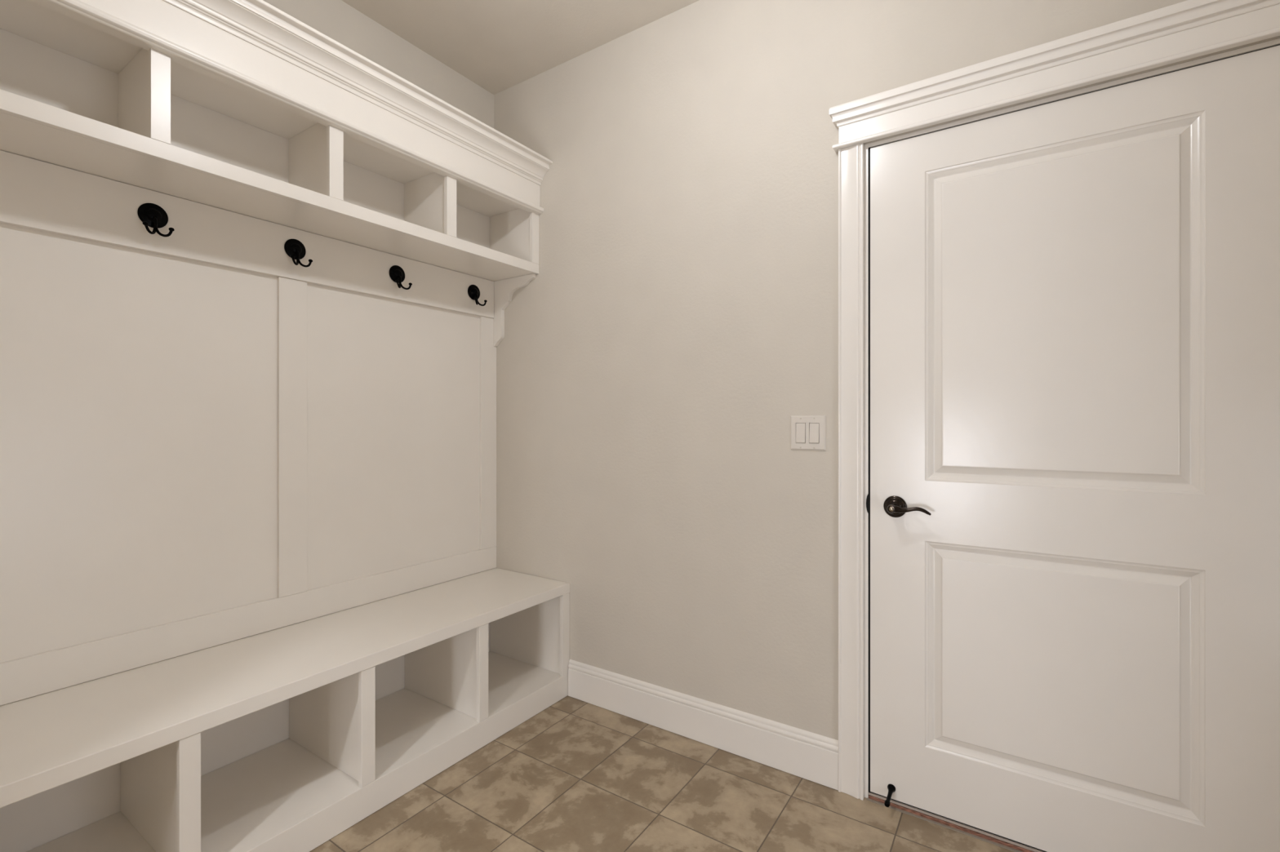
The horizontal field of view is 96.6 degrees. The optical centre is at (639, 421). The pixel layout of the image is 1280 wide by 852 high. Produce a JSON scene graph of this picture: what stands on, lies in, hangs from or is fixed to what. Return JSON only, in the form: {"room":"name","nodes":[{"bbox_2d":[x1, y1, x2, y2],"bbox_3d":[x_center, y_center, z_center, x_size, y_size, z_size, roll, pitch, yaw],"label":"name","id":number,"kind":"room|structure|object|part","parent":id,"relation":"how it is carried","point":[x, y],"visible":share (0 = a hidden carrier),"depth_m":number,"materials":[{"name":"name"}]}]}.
{"room":"mudroom","nodes":[
{"label":"mudroom","id":0,"kind":"room"},
{"bbox_2d":[262,0,493,128],"bbox_3d":[-1.810,-0.193,1.209,0.120,2.770,3.800,0,0,34],"label":"wall","id":1,"kind":"structure","parent":0,"point":[336,20],"depth_m":2.30,"materials":[{"name":"paint"}]},
{"bbox_2d":[0,150,496,706],"bbox_3d":[-1.206,0.017,1.984,0.024,1.372,1.839,0,0,34],"label":"wall paneling","id":2,"kind":"structure","parent":1,"relation":"attached to","point":[209,437],"depth_m":1.78,"materials":[{"name":"paint"}]},
{"bbox_2d":[137,203,174,236],"bbox_3d":[-1.390,-0.582,1.638,0.053,0.100,0.073,0,0,34],"label":"coat hook","id":3,"kind":"object","parent":2,"relation":"attached to","point":[153,215],"visible":1,"depth_m":1.64,"materials":[{"name":"black metal"}]},
{"bbox_3d":[-1.398,-0.572,1.644,0.020,0.044,0.010,0,0,34],"label":"stem","id":4,"kind":"part","parent":3,"relation":"part of","materials":[{"name":"black metal"}]},
{"bbox_3d":[-1.209,-0.581,1.973,0.018,0.176,1.818,0,0,34],"label":"hook rail","id":5,"kind":"part","parent":2,"relation":"part of","materials":[{"name":"paint"}]},
{"bbox_3d":[-1.206,0.651,1.984,0.012,0.103,1.839,0,0,34],"label":"rail","id":6,"kind":"part","parent":2,"relation":"part of","materials":[{"name":"paint"}]},
{"bbox_2d":[284,239,312,267],"bbox_3d":[-1.174,-0.582,1.962,0.053,0.100,0.073,0,0,34],"label":"coat hook","id":7,"kind":"object","parent":2,"relation":"attached to","point":[295,249],"visible":1,"depth_m":1.96,"materials":[{"name":"black metal"}]},
{"bbox_3d":[-1.182,-0.572,1.967,0.020,0.044,0.010,0,0,34],"label":"stem","id":8,"kind":"part","parent":7,"relation":"part of","materials":[{"name":"black metal"}]},
{"bbox_2d":[389,265,412,289],"bbox_3d":[-0.958,-0.579,2.285,0.053,0.100,0.073,0,0,34],"label":"coat hook","id":9,"kind":"object","parent":2,"relation":"attached to","point":[397,273],"visible":1,"depth_m":2.29,"materials":[{"name":"black metal"}]},
{"bbox_2d":[467,284,487,306],"bbox_3d":[-0.743,-0.579,2.608,0.053,0.100,0.073,0,0,34],"label":"coat hook","id":10,"kind":"object","parent":2,"relation":"attached to","point":[473,292],"visible":1,"depth_m":2.61,"materials":[{"name":"black metal"}]},
{"bbox_2d":[493,274,536,346],"bbox_3d":[-0.592,-0.515,2.668,0.272,0.309,0.020,0,0,34],"label":"corbel","id":11,"kind":"object","parent":2,"relation":"attached to","point":[504,290],"visible":1,"depth_m":2.70,"materials":[{"name":"paint"}]},
{"bbox_2d":[0,0,552,281],"bbox_3d":[-1.063,-0.916,1.876,0.380,0.491,1.859,0,0,34],"label":"cubby shelf","id":12,"kind":"object","parent":1,"relation":"attached to","point":[242,107],"visible":1,"depth_m":1.73,"materials":[{"name":"paint"}]},
{"bbox_3d":[-1.212,-0.844,1.988,0.008,0.265,1.839,0,0,34],"label":"panel","id":13,"kind":"part","parent":12,"relation":"part of","materials":[{"name":"paint"}]},
{"bbox_3d":[-0.977,-0.692,1.831,0.019,0.042,1.839,0,0,34],"label":"rail","id":14,"kind":"part","parent":12,"relation":"part of","materials":[{"name":"paint"}]},
{"bbox_3d":[-0.937,-1.115,1.792,0.077,0.092,1.859,0,0,34],"label":"crown moulding","id":15,"kind":"part","parent":12,"relation":"part of","materials":[{"name":"paint"}]},
{"bbox_2d":[341,0,699,94],"bbox_3d":[-0.529,-1.628,0.354,3.200,0.100,4.040,0,0,34],"label":"ceiling","id":16,"kind":"structure","parent":0,"point":[498,46],"depth_m":2.28,"materials":[{"name":"paint"}]},
{"bbox_2d":[309,695,1014,851],"bbox_3d":[-0.479,1.242,0.429,3.200,0.100,4.220,0,0,34],"label":"floor","id":17,"kind":"structure","parent":0,"point":[576,775],"depth_m":1.77,"materials":[{"name":"tile"}]},
{"bbox_2d":[0,592,569,851],"bbox_3d":[-1.017,0.969,1.857,0.478,0.446,1.839,0,0,34],"label":"cubbies","id":18,"kind":"object","parent":17,"relation":"on","point":[294,774],"visible":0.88,"depth_m":1.78,"materials":[{"name":"paint"}]},
{"bbox_2d":[0,568,569,808],"bbox_3d":[-1.017,0.725,1.855,0.481,0.041,1.843,0,0,34],"label":"seat","id":19,"kind":"object","parent":18,"relation":"on","point":[48,740],"depth_m":1.56,"materials":[{"name":"paint"}]},
{"bbox_2d":[866,792,1044,851],"bbox_3d":[1.133,1.183,1.588,0.932,0.018,0.121,0,0,34],"label":"threshold","id":20,"kind":"object","parent":17,"relation":"on","point":[953,825],"visible":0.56,"depth_m":1.67,"materials":[{"name":"brown wood"}]},
{"bbox_2d":[493,0,1279,740],"bbox_3d":[0.559,-0.193,1.984,3.200,2.770,0.120,0,0,34],"label":"wall","id":21,"kind":"structure","parent":0,"point":[681,306],"depth_m":2.12,"materials":[{"name":"paint"}]},
{"bbox_2d":[568,659,838,790],"bbox_3d":[0.168,1.114,2.165,1.145,0.154,0.014,0,0,34],"label":"baseboard","id":22,"kind":"structure","parent":21,"relation":"attached to","point":[805,754],"depth_m":2.09,"materials":[{"name":"paint"}]},
{"bbox_2d":[790,415,826,450],"bbox_3d":[0.560,0.038,1.906,0.118,0.115,0.009,0,0,34],"label":"light switch","id":23,"kind":"object","parent":21,"relation":"attached to","point":[806,432],"visible":1,"depth_m":1.91,"materials":[{"name":"plastic"}]},
{"bbox_2d":[829,0,1279,851],"bbox_3d":[1.127,0.092,1.579,1.144,2.200,0.163,0,0,34],"label":"door frame","id":24,"kind":"structure","parent":21,"relation":"attached to","point":[1188,29],"depth_m":1.72,"materials":[{"name":"paint"}]},
{"bbox_3d":[0.674,0.158,1.823,0.078,2.068,0.020,0,0,34],"label":"casing","id":25,"kind":"part","parent":24,"relation":"part of","materials":[{"name":"paint"}]},
{"bbox_3d":[0.719,0.259,1.804,0.006,0.062,0.003,0,0,34],"label":"strike plate","id":26,"kind":"part","parent":24,"relation":"part of","materials":[{"name":"black metal"}]},
{"bbox_3d":[1.094,-0.978,1.529,1.144,0.060,0.043,0,0,34],"label":"header crown","id":27,"kind":"part","parent":24,"relation":"part of","materials":[{"name":"paint"}]},
{"bbox_2d":[870,45,1279,851],"bbox_3d":[1.097,0.153,1.534,0.913,2.031,0.122,0,0,34],"label":"door","id":28,"kind":"structure","parent":21,"relation":"in","point":[1075,301],"depth_m":1.50,"materials":[{"name":"paint"}]},
{"bbox_3d":[0.797,0.262,1.692,0.118,0.026,0.024,0,0,34],"label":"lever","id":29,"kind":"part","parent":28,"relation":"part of","materials":[{"name":"brown metal"}]}
]}

